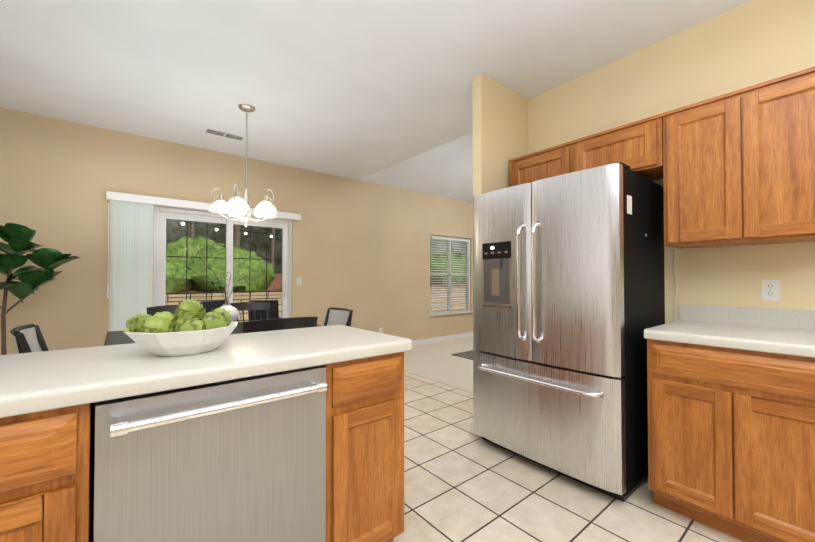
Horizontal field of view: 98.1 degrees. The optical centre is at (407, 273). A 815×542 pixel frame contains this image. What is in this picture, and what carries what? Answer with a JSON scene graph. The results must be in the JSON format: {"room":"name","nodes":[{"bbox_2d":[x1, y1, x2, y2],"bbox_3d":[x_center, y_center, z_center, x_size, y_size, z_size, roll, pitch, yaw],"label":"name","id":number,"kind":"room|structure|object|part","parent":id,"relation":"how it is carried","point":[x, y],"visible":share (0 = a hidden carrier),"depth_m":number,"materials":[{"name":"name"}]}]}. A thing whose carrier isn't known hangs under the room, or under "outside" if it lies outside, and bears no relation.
{"room":"kitchen","nodes":[
{"label":"kitchen","id":0,"kind":"room"},
{"bbox_2d":[0,107,472,354],"bbox_3d":[-1.390,-0.116,5.116,11.900,2.720,0.150,1,-1,-39],"label":"wall","id":1,"kind":"structure","parent":0,"point":[361,249],"depth_m":4.21,"materials":[{"name":"beige paint"}]},
{"bbox_2d":[106,191,300,331],"bbox_3d":[-2.280,0.184,4.229,2.035,2.025,0.098,1,-1,-39],"label":"vertical blind","id":2,"kind":"object","parent":1,"relation":"attached to","point":[129,295],"visible":0.77,"depth_m":3.71,"materials":[{"name":"white plastic"}]},
{"bbox_2d":[153,206,291,321],"bbox_3d":[-2.225,0.243,4.414,1.558,1.985,0.142,1,-1,-39],"label":"sliding door","id":3,"kind":"structure","parent":1,"relation":"in","point":[162,215],"depth_m":4.38,"materials":[{"name":"white plastic"}]},
{"bbox_2d":[297,277,301,285],"bbox_3d":[-1.504,0.106,4.913,0.070,0.114,0.016,1,-1,-39],"label":"switch plate","id":4,"kind":"object","parent":1,"relation":"attached to","point":[299,281],"visible":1,"depth_m":4.92,"materials":[{"name":"plastic"}]},
{"bbox_2d":[412,332,472,345],"bbox_3d":[0.797,1.223,6.760,6.109,0.090,0.013,1,-1,-39],"label":"baseboard","id":5,"kind":"structure","parent":1,"relation":"attached to","point":[437,339],"depth_m":6.62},
{"bbox_2d":[429,235,472,315],"bbox_3d":[0.831,0.023,6.869,1.200,1.502,0.155,1,-1,-39],"label":"living room window","id":6,"kind":"structure","parent":1,"relation":"in","point":[449,274],"depth_m":6.88,"materials":[{"name":"white plastic"}]},
{"bbox_2d":[0,0,751,179],"bbox_3d":[-1.009,-1.593,0.518,6.680,0.100,7.810,1,-1,-39],"label":"ceiling","id":7,"kind":"structure","parent":0,"point":[356,89],"depth_m":2.53,"materials":[{"name":"white paint"}]},
{"bbox_2d":[203,127,245,141],"bbox_3d":[-1.958,-1.492,3.792,0.395,0.006,0.155,1,-1,-39],"label":"ceiling vent","id":8,"kind":"object","parent":7,"relation":"in","point":[224,134],"visible":1,"depth_m":3.78,"materials":[{"name":"white plastic"}]},
{"bbox_2d":[208,104,277,226],"bbox_3d":[-1.464,-0.963,3.198,0.579,1.081,0.564,1,-1,-39],"label":"chandelier","id":9,"kind":"object","parent":7,"relation":"hanging from","point":[236,205],"visible":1,"depth_m":3.12,"materials":[{"name":"white glass"}]},
{"bbox_2d":[360,132,472,202],"bbox_3d":[3.577,-3.116,4.252,5.320,3.380,7.810,1,-1,-39],"label":"ceiling","id":10,"kind":"structure","parent":0,"point":[445,170],"depth_m":5.79,"materials":[{"name":"white paint"}]},
{"bbox_2d":[404,336,472,392],"bbox_3d":[3.593,1.289,4.201,5.280,0.124,7.810,1,-1,-39],"label":"floor carpet","id":11,"kind":"object","parent":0,"point":[437,362],"visible":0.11,"depth_m":4.88,"materials":[{"name":"beige carpet"}]},
{"bbox_2d":[451,350,472,359],"bbox_3d":[2.316,1.239,5.445,2.600,0.009,2.050,1,-1,-39],"label":"living room rug","id":12,"kind":"object","parent":11,"relation":"on","point":[467,354],"visible":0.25,"depth_m":5.41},
{"bbox_2d":[472,73,527,349],"bbox_3d":[0.769,-0.149,2.865,0.629,2.720,0.085,1,-1,-39],"label":"wall","id":13,"kind":"structure","parent":0,"point":[500,126],"depth_m":2.75,"materials":[{"name":"beige paint"}]},
{"bbox_2d":[471,421,477,435],"bbox_3d":[0.778,1.167,2.904,0.743,0.090,0.033,1,-1,-39],"label":"baseboard","id":14,"kind":"structure","parent":13,"relation":"attached to","point":[472,431],"depth_m":2.67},
{"bbox_2d":[394,371,744,541],"bbox_3d":[-1.032,1.236,0.458,6.620,0.120,7.810,1,-1,-39],"label":"floor","id":15,"kind":"structure","parent":0,"point":[462,483],"depth_m":1.88,"materials":[{"name":"beige tile"}]},
{"bbox_2d":[10,324,48,353],"bbox_3d":[-2.131,0.763,2.271,0.563,0.881,0.479,1,-1,-39],"label":"wicker chair","id":16,"kind":"object","parent":15,"relation":"on","point":[28,338],"visible":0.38,"depth_m":2.22,"materials":[{"name":"wicker"}]},
{"bbox_2d":[0,223,79,354],"bbox_3d":[-3.265,0.393,2.852,0.922,1.634,0.459,1,-1,-39],"label":"plant","id":17,"kind":"object","parent":15,"relation":"on","point":[18,238],"visible":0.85,"depth_m":2.90,"materials":[{"name":"green plant"}]},
{"bbox_2d":[146,305,205,315],"bbox_3d":[-2.058,0.756,3.195,0.477,0.925,0.547,1,-1,-39],"label":"spindle chair","id":18,"kind":"object","parent":15,"relation":"on","point":[152,311],"visible":0.08,"depth_m":3.31,"materials":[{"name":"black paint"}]},
{"bbox_2d":[0,349,411,541],"bbox_3d":[-1.117,0.752,0.977,2.372,0.868,0.625,1,-1,-39],"label":"kitchen island","id":19,"kind":"object","parent":15,"relation":"on","point":[47,452],"depth_m":1.27,"materials":[{"name":"brown wood"}]},
{"bbox_2d":[0,325,411,412],"bbox_3d":[-1.134,0.294,0.979,2.440,0.047,0.648,1,-1,-39],"label":"island countertop","id":20,"kind":"structure","parent":19,"relation":"on","point":[27,380],"depth_m":1.10,"materials":[{"name":"white stone"}]},
{"bbox_2d":[123,299,237,356],"bbox_3d":[-0.775,0.181,1.241,0.350,0.184,0.284,1,-1,-39],"label":"bowl","id":21,"kind":"object","parent":20,"relation":"on","point":[189,327],"visible":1,"depth_m":1.17,"materials":[{"name":"ceramic"}]},
{"bbox_2d":[94,365,326,541],"bbox_3d":[-0.692,0.759,1.257,0.614,0.858,0.662,1,-1,-39],"label":"dishwasher","id":22,"kind":"object","parent":19,"relation":"in","point":[240,460],"visible":0.96,"depth_m":1.03,"materials":[{"name":"silver metal"}]},
{"bbox_2d":[104,322,320,345],"bbox_3d":[-1.494,0.831,2.863,1.460,0.760,0.900,1,-1,-39],"label":"dining table","id":23,"kind":"object","parent":15,"relation":"on","point":[116,337],"visible":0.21,"depth_m":2.52,"materials":[{"name":"brown wood"}]},
{"bbox_2d":[187,258,267,321],"bbox_3d":[-1.645,0.158,3.256,0.676,0.597,0.352,1,-1,-39],"label":"vase","id":24,"kind":"object","parent":23,"relation":"on","point":[233,312],"visible":0.65,"depth_m":3.15,"materials":[{"name":"white ceramic"}]},
{"bbox_2d":[222,302,269,321],"bbox_3d":[-1.576,0.762,3.585,0.477,0.925,0.547,1,-1,-39],"label":"spindle chair","id":25,"kind":"object","parent":15,"relation":"on","point":[248,306],"visible":0.17,"depth_m":3.81,"materials":[{"name":"black paint"}]},
{"bbox_2d":[243,316,317,332],"bbox_3d":[-0.940,0.746,2.449,0.477,0.925,0.547,1,-1,-39],"label":"spindle chair","id":26,"kind":"object","parent":15,"relation":"on","point":[275,324],"visible":0.19,"depth_m":2.22,"materials":[{"name":"black paint"}]},
{"bbox_2d":[324,307,352,326],"bbox_3d":[-0.834,0.779,3.333,0.563,0.881,0.479,1,-1,-39],"label":"wicker chair","id":27,"kind":"object","parent":15,"relation":"on","point":[338,316],"visible":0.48,"depth_m":3.54,"materials":[{"name":"beige wicker"}]},
{"bbox_2d":[473,162,664,501],"bbox_3d":[1.023,0.314,2.371,0.822,1.780,0.975,1,-1,-39],"label":"fridge","id":28,"kind":"object","parent":15,"relation":"on","point":[568,291],"visible":0.98,"depth_m":2.02,"materials":[{"name":"silver metal"}]},
{"bbox_3d":[0.625,-0.012,2.371,0.102,1.097,0.482,1,-1,-39],"label":"door","id":29,"kind":"part","parent":28,"relation":"part of","materials":[{"name":"silver metal"}]},
{"bbox_3d":[0.786,0.836,2.174,0.084,0.580,0.971,1,-1,-39],"label":"drawer","id":30,"kind":"part","parent":28,"relation":"part of","materials":[{"name":"silver metal"}]},
{"bbox_3d":[0.939,-0.018,1.996,0.084,1.097,0.482,1,-1,-39],"label":"door","id":31,"kind":"part","parent":28,"relation":"part of","materials":[{"name":"silver metal"}]},
{"bbox_2d":[644,304,814,541],"bbox_3d":[1.662,0.689,1.731,0.643,1.012,0.671,1,-1,-39],"label":"base cabinet","id":32,"kind":"object","parent":15,"relation":"on","point":[731,418],"visible":1,"depth_m":1.56,"materials":[{"name":"brown wood"}]},
{"bbox_2d":[644,304,814,357],"bbox_3d":[1.662,0.255,1.738,0.643,0.145,0.671,1,-1,-39],"label":"countertop","id":33,"kind":"structure","parent":32,"relation":"on","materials":[{"name":"stone"}]},
{"bbox_2d":[528,0,814,323],"bbox_3d":[2.447,-0.170,1.371,0.100,2.720,4.519,1,-1,-39],"label":"wall","id":34,"kind":"structure","parent":0,"point":[751,43],"depth_m":2.11,"materials":[{"name":"beige paint"}]},
{"bbox_2d":[509,142,568,186],"bbox_3d":[1.090,-0.754,2.697,0.344,0.294,0.506,1,-1,-39],"label":"upper cabinet","id":35,"kind":"object","parent":34,"relation":"attached to","point":[552,161],"depth_m":2.58,"materials":[{"name":"brown wood"}]},
{"bbox_2d":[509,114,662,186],"bbox_3d":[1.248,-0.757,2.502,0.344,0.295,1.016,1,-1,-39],"label":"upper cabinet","id":36,"kind":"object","parent":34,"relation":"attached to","point":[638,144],"depth_m":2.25,"materials":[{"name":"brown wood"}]},
{"bbox_2d":[569,114,664,180],"bbox_3d":[1.408,-0.759,2.304,0.344,0.294,0.506,1,-1,-39],"label":"upper cabinet","id":37,"kind":"object","parent":34,"relation":"attached to","point":[640,144],"depth_m":2.14,"materials":[{"name":"brown wood"}]},
{"bbox_2d":[657,90,740,248],"bbox_3d":[1.674,-0.536,1.972,0.344,0.750,0.330,1,-1,-39],"label":"upper cabinet","id":38,"kind":"object","parent":34,"relation":"attached to","point":[735,168],"depth_m":1.87,"materials":[{"name":"brown wood"}]},
{"bbox_2d":[674,250,677,321],"bbox_3d":[1.683,0.375,2.215,0.006,1.054,0.022,1,-1,-39],"label":"hanging cord","id":39,"kind":"object","parent":38,"relation":"hanging from","point":[676,285],"visible":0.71,"depth_m":2.22,"materials":[{"name":"plastic"}]},
{"bbox_2d":[761,280,779,300],"bbox_3d":[1.948,0.087,1.896,0.009,0.114,0.070,1,-1,-39],"label":"outlet","id":40,"kind":"object","parent":34,"relation":"attached to","point":[770,290],"visible":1,"depth_m":1.90,"materials":[{"name":"plastic"}]},
{"bbox_2d":[737,66,814,244],"bbox_3d":[1.881,-0.540,1.716,0.344,0.750,0.330,1,-1,-39],"label":"upper cabinet","id":41,"kind":"object","parent":34,"relation":"attached to","point":[776,117],"depth_m":1.65,"materials":[{"name":"brown wood"}]},
{"label":"outside","id":42,"kind":"structure","parent":0,"visible":0},
{"bbox_2d":[179,273,465,292],"bbox_3d":[-7.180,0.152,16.720,22.000,0.920,16.000,1,-1,-39],"label":"hill","id":43,"kind":"structure","parent":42,"point":[272,286],"depth_m":13.30,"materials":[{"name":"green plant"}]},
{"bbox_2d":[165,219,465,320],"bbox_3d":[-7.392,-5.609,15.291,43.337,16.000,20.714,1,-1,-39],"label":"garden","id":44,"kind":"object","parent":43,"relation":"on","point":[213,248],"depth_m":9.86,"materials":[{"name":"green plant"}]},
{"bbox_3d":[-0.597,1.644,8.563,22.000,0.200,4.230,1,-1,-39],"label":"patio","id":45,"kind":"object","parent":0,"visible":0},
{"bbox_2d":[165,287,465,321],"bbox_3d":[-2.038,1.115,10.351,22.000,1.310,0.410,1,-1,-39],"label":"ground","id":46,"kind":"structure","parent":45,"relation":"on","point":[235,297],"depth_m":8.69,"materials":[{"name":"brown soil"}]}
]}

